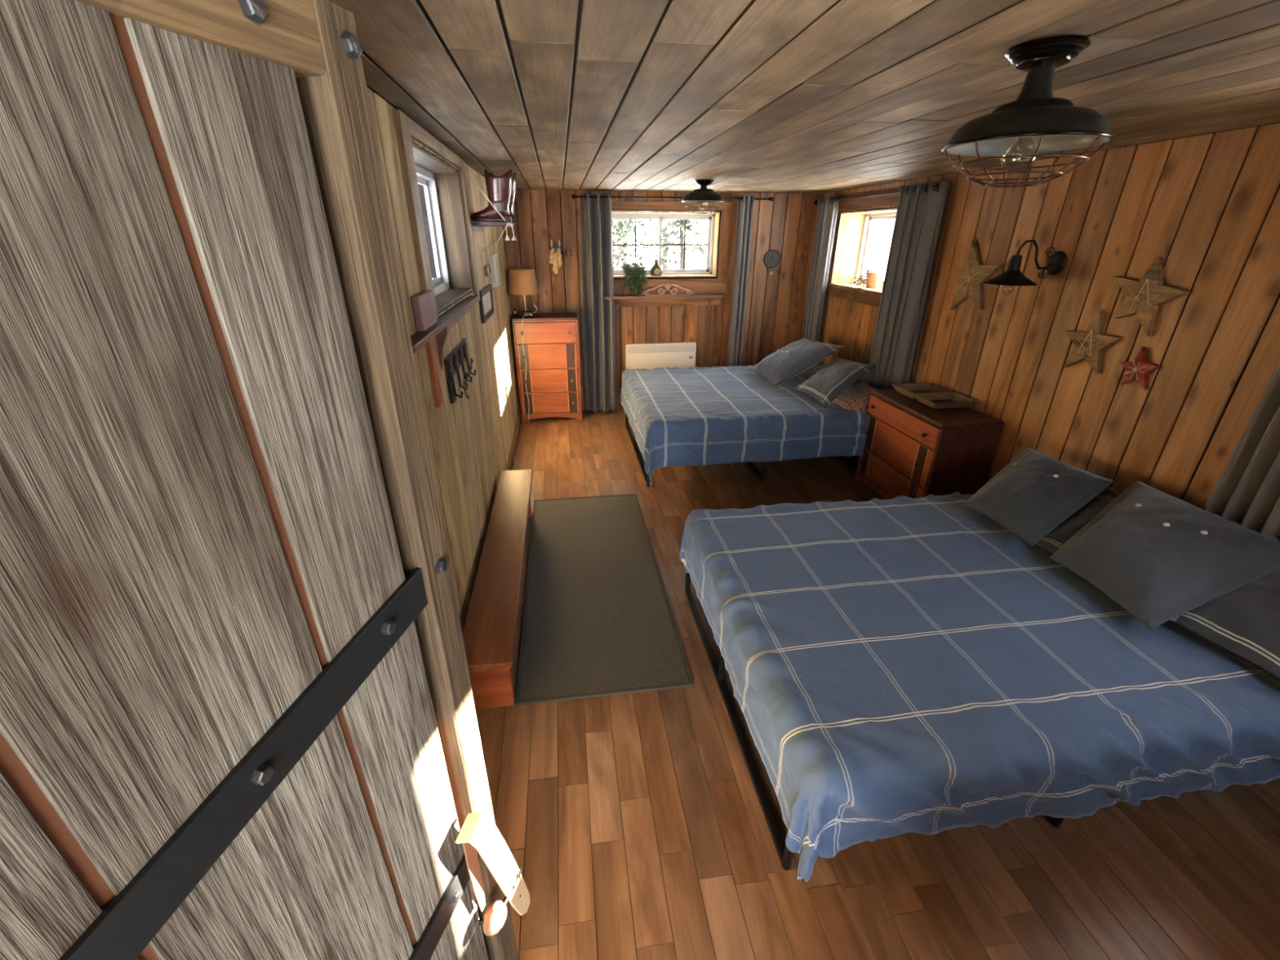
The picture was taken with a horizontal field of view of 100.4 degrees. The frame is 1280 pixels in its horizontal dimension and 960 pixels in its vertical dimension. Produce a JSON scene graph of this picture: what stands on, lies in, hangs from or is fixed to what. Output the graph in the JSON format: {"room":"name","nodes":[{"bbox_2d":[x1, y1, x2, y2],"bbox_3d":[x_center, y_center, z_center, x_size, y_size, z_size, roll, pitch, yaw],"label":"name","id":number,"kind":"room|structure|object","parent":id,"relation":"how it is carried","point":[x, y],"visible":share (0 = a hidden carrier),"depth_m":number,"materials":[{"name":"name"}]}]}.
{"room":"cabin bedroom","nodes":[
{"label":"cabin bedroom","id":0,"kind":"room"},
{"bbox_2d":[366,84,520,634],"bbox_3d":[-0.986,-0.466,2.665,0.216,2.235,5.974,-3,25,-7],"label":"wall","id":1,"kind":"structure","parent":0,"point":[470,440],"depth_m":2.67,"materials":[{"name":"brown wood"}]},
{"bbox_2d":[0,0,530,959],"bbox_3d":[-0.397,0.585,0.582,0.095,1.931,0.828,8,26,17],"label":"barn door","id":2,"kind":"structure","parent":1,"relation":"in","point":[238,721],"depth_m":0.45,"materials":[{"name":"brown"}]},
{"bbox_2d":[425,337,443,407],"bbox_3d":[-0.787,-0.418,2.037,0.016,0.275,0.070,-3,25,-7],"label":"board","id":3,"kind":"object","parent":1,"relation":"attached to","point":[430,350],"visible":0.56,"depth_m":2.02,"materials":[{"name":"brown wood"}]},
{"bbox_2d":[392,109,479,318],"bbox_3d":[-0.969,-1.133,2.453,0.202,0.725,1.320,-3,25,-7],"label":"window","id":4,"kind":"structure","parent":1,"relation":"in","point":[440,181],"depth_m":2.82,"materials":[{"name":"brown wood"}]},
{"bbox_2d":[410,295,479,370],"bbox_3d":[-0.817,-0.624,2.332,0.055,0.202,1.500,-3,25,-7],"label":"shelf","id":5,"kind":"object","parent":1,"relation":"attached to","point":[449,318],"visible":0.8,"depth_m":2.15,"materials":[{"name":"red paint"}]},
{"bbox_2d":[410,289,437,331],"bbox_3d":[-0.775,-0.612,1.922,0.028,0.118,0.220,-3,25,-7],"label":"wood block","id":6,"kind":"object","parent":5,"relation":"on","point":[423,303],"visible":0.91,"depth_m":1.86,"materials":[{"name":"pink paint"}]},
{"bbox_2d":[443,337,476,404],"bbox_3d":[-0.835,-0.527,2.519,0.055,0.190,0.520,-3,25,-7],"label":"hook rack","id":7,"kind":"object","parent":1,"relation":"attached to","point":[455,359],"visible":1,"depth_m":2.42,"materials":[{"name":"black metal"}]},
{"bbox_2d":[462,358,473,399],"bbox_3d":[-0.854,-0.508,2.650,0.031,0.111,0.453,-5,25,-11],"label":"wire hook","id":8,"kind":"object","parent":7,"relation":"attached to","point":[471,360],"visible":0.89,"depth_m":2.64,"materials":[{"name":"grey metal"}]},
{"bbox_2d":[479,284,493,323],"bbox_3d":[-1.024,-1.185,3.565,0.019,0.190,0.560,-3,25,-7],"label":"framed picture","id":9,"kind":"object","parent":1,"relation":"attached to","point":[486,302],"visible":0.93,"depth_m":3.51,"materials":[{"name":"black metal"}]},
{"bbox_2d":[482,291,491,314],"bbox_3d":[-1.029,-1.185,3.564,0.009,0.120,0.490,-3,25,-7],"label":"print","id":10,"kind":"object","parent":9,"relation":"attached to","point":[486,295],"depth_m":3.58},
{"bbox_2d":[484,264,491,276],"bbox_3d":[-1.057,-1.455,3.703,0.019,0.065,0.200,-3,25,-7],"label":"picture","id":11,"kind":"object","parent":1,"relation":"attached to","point":[486,268],"visible":1,"depth_m":3.64,"materials":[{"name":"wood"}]},
{"bbox_2d":[465,170,514,251],"bbox_3d":[-0.913,-1.643,3.282,0.219,0.444,0.520,-3,25,-7],"label":"shelf","id":12,"kind":"object","parent":1,"relation":"attached to","point":[476,226],"visible":0.73,"depth_m":3.09,"materials":[{"name":"brown wood"}]},
{"bbox_2d":[470,168,512,222],"bbox_3d":[-0.868,-1.647,3.093,0.272,0.272,0.118,-3,25,-7],"label":"boot","id":13,"kind":"object","parent":12,"relation":"on","point":[499,188],"visible":0.94,"depth_m":3.07,"materials":[{"name":"leather"}]},
{"bbox_2d":[480,172,515,222],"bbox_3d":[-0.883,-1.720,3.252,0.272,0.272,0.118,-3,25,-7],"label":"boot","id":14,"kind":"object","parent":12,"relation":"on","point":[513,183],"visible":0.29,"depth_m":3.25,"materials":[{"name":"leather"}]},
{"bbox_2d":[505,223,516,239],"bbox_3d":[-0.755,-1.442,3.104,0.069,0.087,0.030,-3,25,-7],"label":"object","id":15,"kind":"object","parent":12,"relation":"hanging from","point":[513,236],"visible":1,"depth_m":3.11,"materials":[{"name":"beige fabric"}]},
{"bbox_2d":[488,253,500,287],"bbox_3d":[-1.106,-1.596,4.064,0.029,0.220,0.300,-3,25,-7],"label":"picture","id":16,"kind":"object","parent":1,"relation":"attached to","point":[493,259],"visible":1,"depth_m":3.97},
{"bbox_2d":[493,256,497,283],"bbox_3d":[-1.114,-1.596,4.062,0.014,0.196,0.276,-3,25,-7],"label":"print","id":17,"kind":"object","parent":16,"relation":"attached to","point":[495,258],"depth_m":4.12},
{"bbox_2d":[505,415,519,471],"bbox_3d":[-1.108,-0.242,4.631,0.018,0.085,1.840,-3,25,-7],"label":"baseboard","id":18,"kind":"structure","parent":1,"relation":"attached to","point":[511,455],"depth_m":4.72,"materials":[{"name":"brown wood"}]},
{"bbox_2d":[502,187,823,409],"bbox_3d":[0.299,-1.838,5.655,3.645,2.235,0.215,-3,25,-7],"label":"wall","id":19,"kind":"structure","parent":0,"point":[775,303],"depth_m":5.46,"materials":[{"name":"brown wood"}]},
{"bbox_2d":[548,239,562,274],"bbox_3d":[-0.820,-2.160,5.165,0.132,0.310,0.090,-3,25,-7],"label":"wall ornament","id":20,"kind":"object","parent":19,"relation":"attached to","point":[555,258],"visible":1,"depth_m":5.15,"materials":[{"name":"beige ceramic"}]},
{"bbox_2d":[560,248,572,256],"bbox_3d":[-0.712,-2.206,5.183,0.115,0.066,0.050,-3,25,-7],"label":"coat hook","id":21,"kind":"object","parent":19,"relation":"attached to","point":[562,250],"visible":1,"depth_m":5.18,"materials":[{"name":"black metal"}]},
{"bbox_2d":[625,342,696,369],"bbox_3d":[0.221,-1.247,5.758,0.760,0.455,0.068,-3,25,-7],"label":"heater","id":22,"kind":"object","parent":19,"relation":"attached to","point":[650,356],"visible":0.74,"depth_m":5.69,"materials":[{"name":"white metal"}]},
{"bbox_2d":[604,293,724,309],"bbox_3d":[0.240,-1.815,5.454,1.225,0.140,0.149,-3,25,-7],"label":"wall shelf","id":23,"kind":"object","parent":19,"relation":"attached to","point":[699,300],"visible":0.84,"depth_m":5.48,"materials":[{"name":"brown wood"}]},
{"bbox_2d":[619,261,648,295],"bbox_3d":[-0.062,-2.027,5.381,0.285,0.335,0.264,-3,25,-7],"label":"potted plant","id":24,"kind":"object","parent":23,"relation":"on","point":[637,272],"visible":1,"depth_m":5.35,"materials":[{"name":"green plant"}]},
{"bbox_2d":[640,283,693,295],"bbox_3d":[0.281,-1.924,5.383,0.544,0.118,0.023,-3,25,-7],"label":"scroll","id":25,"kind":"object","parent":23,"relation":"on","point":[668,286],"visible":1,"depth_m":5.38,"materials":[{"name":"brown wood"}]},
{"bbox_2d":[611,200,731,294],"bbox_3d":[0.216,-2.333,5.391,1.340,0.845,0.208,-3,25,-7],"label":"window","id":26,"kind":"structure","parent":19,"relation":"in","point":[712,286],"depth_m":5.40,"materials":[{"name":"brown wood"}]},
{"bbox_2d":[649,258,662,277],"bbox_3d":[0.166,-2.154,5.431,0.128,0.175,0.128,-3,25,-7],"label":"jug","id":27,"kind":"object","parent":26,"relation":"on","point":[655,270],"visible":0.97,"depth_m":5.39,"materials":[{"name":"brown ceramic"}]},
{"bbox_2d":[571,194,773,201],"bbox_3d":[0.323,-2.680,5.075,1.944,0.040,0.140,-3,25,-7],"label":"curtain rod","id":28,"kind":"object","parent":19,"relation":"attached to","point":[573,196],"visible":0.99,"depth_m":5.00,"materials":[{"name":"black metal"}]},
{"bbox_2d":[580,192,615,412],"bbox_3d":[-0.415,-1.701,5.366,0.323,2.085,0.145,-3,25,-7],"label":"curtain","id":29,"kind":"object","parent":28,"relation":"hanging from","point":[596,222],"visible":1,"depth_m":5.32,"materials":[{"name":"grey fabric"}]},
{"bbox_2d":[726,195,755,366],"bbox_3d":[1.018,-1.783,5.550,0.150,2.085,0.120,-3,25,-7],"label":"curtain","id":30,"kind":"object","parent":28,"relation":"hanging from","point":[745,207],"visible":0.78,"depth_m":5.41,"materials":[{"name":"grey fabric"}]},
{"bbox_2d":[764,249,780,275],"bbox_3d":[1.359,-2.239,5.493,0.176,0.243,0.030,-3,25,-7],"label":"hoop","id":31,"kind":"object","parent":19,"relation":"attached to","point":[772,257],"visible":1,"depth_m":5.49,"materials":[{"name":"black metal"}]},
{"bbox_2d":[326,0,1279,193],"bbox_3d":[0.716,-1.625,2.497,3.645,0.121,6.360,-3,25,-7],"label":"ceiling","id":32,"kind":"structure","parent":0,"point":[801,96],"depth_m":1.41,"materials":[{"name":"brown wood"}]},
{"bbox_2d":[681,178,724,213],"bbox_3d":[0.484,-2.165,4.081,0.335,0.225,0.335,-3,25,-7],"label":"ceiling light","id":33,"kind":"object","parent":32,"relation":"attached to","point":[703,195],"visible":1,"depth_m":4.00,"materials":[{"name":"black metal"}]},
{"bbox_2d":[941,35,1114,187],"bbox_3d":[0.892,-0.827,1.224,0.335,0.267,0.335,-3,25,-7],"label":"ceiling light","id":34,"kind":"object","parent":32,"relation":"attached to","point":[1037,122],"visible":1,"depth_m":1.17,"materials":[{"name":"black metal"}]},
{"bbox_2d":[475,408,1279,959],"bbox_3d":[0.676,0.440,3.330,3.345,0.060,6.160,-3,25,-7],"label":"floor","id":35,"kind":"structure","parent":0,"point":[635,826],"depth_m":1.68,"materials":[{"name":"brown wood"}]},
{"bbox_2d":[462,469,532,709],"bbox_3d":[-0.713,0.447,2.877,0.208,0.299,1.835,-3,25,-7],"label":"bench","id":36,"kind":"object","parent":35,"relation":"on","point":[489,633],"visible":0.85,"depth_m":2.36,"materials":[{"name":"brown wood"}]},
{"bbox_2d":[507,265,539,423],"bbox_3d":[-1.115,-1.339,5.325,0.295,1.493,0.296,-19,31,-35],"label":"floor lamp","id":37,"kind":"object","parent":35,"relation":"on","point":[522,281],"visible":1,"depth_m":4.99,"materials":[{"name":"grey metal"}]},
{"bbox_2d":[511,312,582,422],"bbox_3d":[-0.931,-1.143,5.452,0.620,1.034,0.376,-3,25,-7],"label":"dresser","id":38,"kind":"object","parent":35,"relation":"on","point":[550,340],"visible":0.99,"depth_m":5.29,"materials":[{"name":"brown wood"}]},
{"bbox_2d":[512,308,516,316],"bbox_3d":[-1.216,-1.625,5.178,0.044,0.068,0.043,-3,25,-7],"label":"trinket","id":39,"kind":"object","parent":38,"relation":"on","point":[514,313],"visible":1,"depth_m":5.17,"materials":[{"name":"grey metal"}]},
{"bbox_2d":[515,493,693,705],"bbox_3d":[-0.269,0.514,3.077,0.750,0.011,1.865,-3,25,-7],"label":"floor mat","id":40,"kind":"object","parent":35,"relation":"on","point":[598,620],"visible":1,"depth_m":2.75,"materials":[{"name":"grey fabric"}]},
{"bbox_2d":[625,413,858,487],"bbox_3d":[0.949,-0.543,4.766,2.009,0.523,1.570,-3,25,-7],"label":"bed","id":41,"kind":"object","parent":35,"relation":"on","point":[761,475],"visible":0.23,"depth_m":4.44,"materials":[{"name":"black metal"}]},
{"bbox_2d":[620,363,868,486],"bbox_3d":[0.944,-0.584,4.733,2.078,0.518,1.783,-3,25,-7],"label":"duvet","id":42,"kind":"object","parent":41,"relation":"on","point":[695,415],"visible":0.76,"depth_m":3.98,"materials":[{"name":"blue fabric"}]},
{"bbox_2d":[748,337,844,386],"bbox_3d":[1.388,-1.107,4.829,0.703,0.284,1.020,-3,25,-7],"label":"pillow","id":43,"kind":"object","parent":42,"relation":"on","point":[788,362],"visible":1,"depth_m":4.61,"materials":[{"name":"grey fabric"}]},
{"bbox_2d":[795,356,875,406],"bbox_3d":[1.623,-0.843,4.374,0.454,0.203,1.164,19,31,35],"label":"pillow","id":44,"kind":"object","parent":42,"relation":"on","point":[825,385],"visible":1,"depth_m":4.22,"materials":[{"name":"grey fabric"}]},
{"bbox_2d":[832,381,878,412],"bbox_3d":[1.700,-0.653,4.253,0.482,0.176,0.601,-3,25,-7],"label":"pillow","id":45,"kind":"object","parent":41,"relation":"on","point":[857,397],"visible":0.52,"depth_m":4.12,"materials":[{"name":"red fabric"}]},
{"bbox_2d":[853,388,1004,499],"bbox_3d":[1.939,-0.179,3.735,0.446,0.729,0.820,-3,25,-7],"label":"dresser","id":46,"kind":"object","parent":35,"relation":"on","point":[913,449],"visible":0.9,"depth_m":3.42,"materials":[{"name":"brown wood"}]},
{"bbox_2d":[891,382,949,399],"bbox_3d":[1.978,-0.624,3.767,0.285,0.050,0.275,-3,25,-7],"label":"wooden tray","id":47,"kind":"object","parent":46,"relation":"on","point":[907,389],"visible":0.77,"depth_m":3.84,"materials":[{"name":"brown wood"}]},
{"bbox_2d":[912,391,977,408],"bbox_3d":[2.007,-0.524,3.526,0.310,0.050,0.230,-3,25,-7],"label":"wooden tray","id":48,"kind":"object","parent":46,"relation":"on","point":[940,399],"visible":1,"depth_m":3.55,"materials":[{"name":"brown wood"}]},
{"bbox_2d":[684,570,1279,870],"bbox_3d":[1.349,0.632,2.249,2.029,0.493,1.479,-3,25,-7],"label":"bed","id":49,"kind":"object","parent":35,"relation":"on","point":[785,855],"visible":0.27,"depth_m":1.98,"materials":[{"name":"black metal"}]},
{"bbox_2d":[680,491,1279,881],"bbox_3d":[1.337,0.563,2.193,2.090,0.417,1.564,-3,25,-7],"label":"duvet","id":50,"kind":"object","parent":49,"relation":"on","point":[901,664],"visible":0.77,"depth_m":1.64,"materials":[{"name":"blue fabric"}]},
{"bbox_2d":[964,447,1113,546],"bbox_3d":[1.899,0.053,2.538,0.950,0.199,0.422,-18,31,-35],"label":"pillow","id":51,"kind":"object","parent":50,"relation":"on","point":[1036,491],"visible":1,"depth_m":2.43,"materials":[{"name":"grey fabric"}]},
{"bbox_2d":[1035,486,1119,553],"bbox_3d":[1.975,0.195,2.328,0.690,0.140,0.377,-7,26,-16],"label":"pillow","id":52,"kind":"object","parent":50,"relation":"on","point":[1062,533],"visible":0.28,"depth_m":2.32,"materials":[{"name":"grey fabric"}]},
{"bbox_2d":[1049,480,1279,629],"bbox_3d":[1.963,0.238,2.086,0.732,0.230,0.750,-3,25,-7],"label":"pillow","id":53,"kind":"object","parent":50,"relation":"on","point":[1160,556],"visible":1,"depth_m":1.92,"materials":[{"name":"grey fabric"}]},
{"bbox_2d":[1168,568,1279,679],"bbox_3d":[2.094,0.418,1.811,0.641,0.178,0.670,-3,25,-7],"label":"pillow","id":54,"kind":"object","parent":50,"relation":"on","point":[1244,620],"visible":0.59,"depth_m":1.71,"materials":[{"name":"grey fabric"}]},
{"bbox_2d":[816,122,1279,509],"bbox_3d":[2.389,-0.658,3.098,0.316,2.235,5.974,-3,25,-7],"label":"wall","id":55,"kind":"structure","parent":0,"point":[1207,205],"depth_m":2.56,"materials":[{"name":"brown wood"}]},
{"bbox_2d":[825,183,918,307],"bbox_3d":[2.098,-2.020,4.652,0.316,0.890,1.220,-3,25,-7],"label":"window","id":56,"kind":"structure","parent":55,"relation":"in","point":[855,227],"depth_m":5.04,"materials":[{"name":"brown wood"}]},
{"bbox_2d":[844,261,882,310],"bbox_3d":[1.999,-1.743,4.811,0.273,0.438,0.234,-3,25,-7],"label":"potted plant","id":57,"kind":"object","parent":56,"relation":"on","point":[873,279],"visible":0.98,"depth_m":4.75,"materials":[{"name":"green plant"}]},
{"bbox_2d":[813,184,939,204],"bbox_3d":[1.904,-2.351,4.426,0.120,0.040,1.894,-3,25,-7],"label":"curtain rod","id":58,"kind":"object","parent":55,"relation":"attached to","point":[816,202],"visible":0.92,"depth_m":4.31,"materials":[{"name":"grey metal"}]},
{"bbox_2d":[801,195,839,364],"bbox_3d":[1.774,-1.716,5.433,0.117,2.065,0.243,-3,25,-7],"label":"curtain","id":59,"kind":"object","parent":58,"relation":"hanging from","point":[827,213],"visible":0.67,"depth_m":5.22,"materials":[{"name":"grey fabric"}]},
{"bbox_2d":[865,181,950,389],"bbox_3d":[1.980,-1.125,4.148,0.148,2.065,0.451,-3,25,-7],"label":"curtain","id":60,"kind":"object","parent":58,"relation":"hanging from","point":[919,213],"visible":0.66,"depth_m":3.94,"materials":[{"name":"grey fabric"}]},
{"bbox_2d":[949,240,1004,309],"bbox_3d":[2.135,-1.298,3.412,0.034,0.434,0.419,-3,25,-7],"label":"star","id":61,"kind":"object","parent":55,"relation":"attached to","point":[971,278],"visible":0.98,"depth_m":3.40,"materials":[{"name":"beige wood"}]},
{"bbox_2d":[982,239,1066,295],"bbox_3d":[2.057,-1.144,2.876,0.346,0.280,0.252,-3,25,-7],"label":"wall lamp","id":62,"kind":"object","parent":55,"relation":"attached to","point":[1055,263],"visible":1,"depth_m":2.84,"materials":[{"name":"black metal"}]},
{"bbox_2d":[1063,309,1123,373],"bbox_3d":[2.263,-0.699,2.684,0.034,0.304,0.298,-3,25,-7],"label":"star","id":63,"kind":"object","parent":55,"relation":"attached to","point":[1090,344],"visible":1,"depth_m":2.66,"materials":[{"name":"beige wood"}]},
{"bbox_2d":[1120,346,1162,390],"bbox_3d":[2.301,-0.519,2.462,0.034,0.184,0.178,-3,25,-7],"label":"star","id":64,"kind":"object","parent":55,"relation":"attached to","point":[1139,370],"visible":1,"depth_m":2.44,"materials":[{"name":"red wood"}]},
{"bbox_2d":[1113,257,1191,336],"bbox_3d":[2.289,-0.833,2.419,0.034,0.329,0.353,-3,25,-7],"label":"star","id":65,"kind":"object","parent":55,"relation":"attached to","point":[1144,298],"visible":1,"depth_m":2.40,"materials":[{"name":"beige wood"}]},
{"bbox_3d":[2.406,-0.856,1.178,0.120,0.040,1.274,-3,25,-7],"label":"curtain rod","id":66,"kind":"object","parent":55,"relation":"attached to","visible":0},
{"bbox_2d":[1203,360,1279,537],"bbox_3d":[2.317,-0.099,1.919,0.084,2.065,0.270,-3,25,-7],"label":"curtain","id":67,"kind":"object","parent":66,"relation":"hanging from","point":[1246,492],"visible":0.23,"depth_m":1.99,"materials":[{"name":"grey fabric"}]},
{"label":"outside","id":68,"kind":"structure","parent":0,"visible":0},
{"bbox_2d":[624,243,890,280],"bbox_3d":[2.865,-5.098,14.770,70.000,1.450,90.000,-3,25,-7],"label":"snow ground","id":69,"kind":"structure","parent":68,"point":[877,253],"depth_m":19.38,"materials":[{"name":"white snow"}]},
{"bbox_2d":[417,183,432,278],"bbox_3d":[-4.110,-5.730,9.233,0.050,4.800,21.500,-3,25,-7],"label":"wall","id":70,"kind":"structure","parent":69,"relation":"on","point":[418,184],"depth_m":10.39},
{"bbox_2d":[611,218,643,266],"bbox_3d":[-0.668,-4.647,7.972,1.493,3.402,1.844,-3,25,-7],"label":"tree","id":71,"kind":"object","parent":69,"relation":"on","point":[615,224],"visible":0.06,"depth_m":8.46,"materials":[{"name":"green plant"}]},
{"bbox_2d":[612,218,664,269],"bbox_3d":[-0.419,-5.200,9.178,1.711,3.404,1.547,-3,25,-7],"label":"tree","id":72,"kind":"object","parent":69,"relation":"on","point":[616,240],"visible":0.09,"depth_m":9.68,"materials":[{"name":"green plant"}]},
{"bbox_2d":[617,219,668,269],"bbox_3d":[-0.304,-6.324,10.305,1.816,4.505,1.911,-9,26,-20],"label":"tree","id":73,"kind":"object","parent":69,"relation":"on","point":[646,221],"visible":0.06,"depth_m":10.89,"materials":[{"name":"green plant"}]},
{"bbox_2d":[630,219,708,269],"bbox_3d":[0.673,-6.839,10.830,2.069,5.002,1.918,-10,27,-21],"label":"tree","id":74,"kind":"object","parent":69,"relation":"on","point":[664,254],"visible":0.04,"depth_m":11.64,"materials":[{"name":"green plant"}]},
{"bbox_2d":[643,211,708,269],"bbox_3d":[0.728,-4.958,8.416,1.365,3.603,1.598,11,27,22],"label":"tree","id":75,"kind":"object","parent":69,"relation":"on","point":[682,222],"visible":0.12,"depth_m":8.80,"materials":[{"name":"green plant"}]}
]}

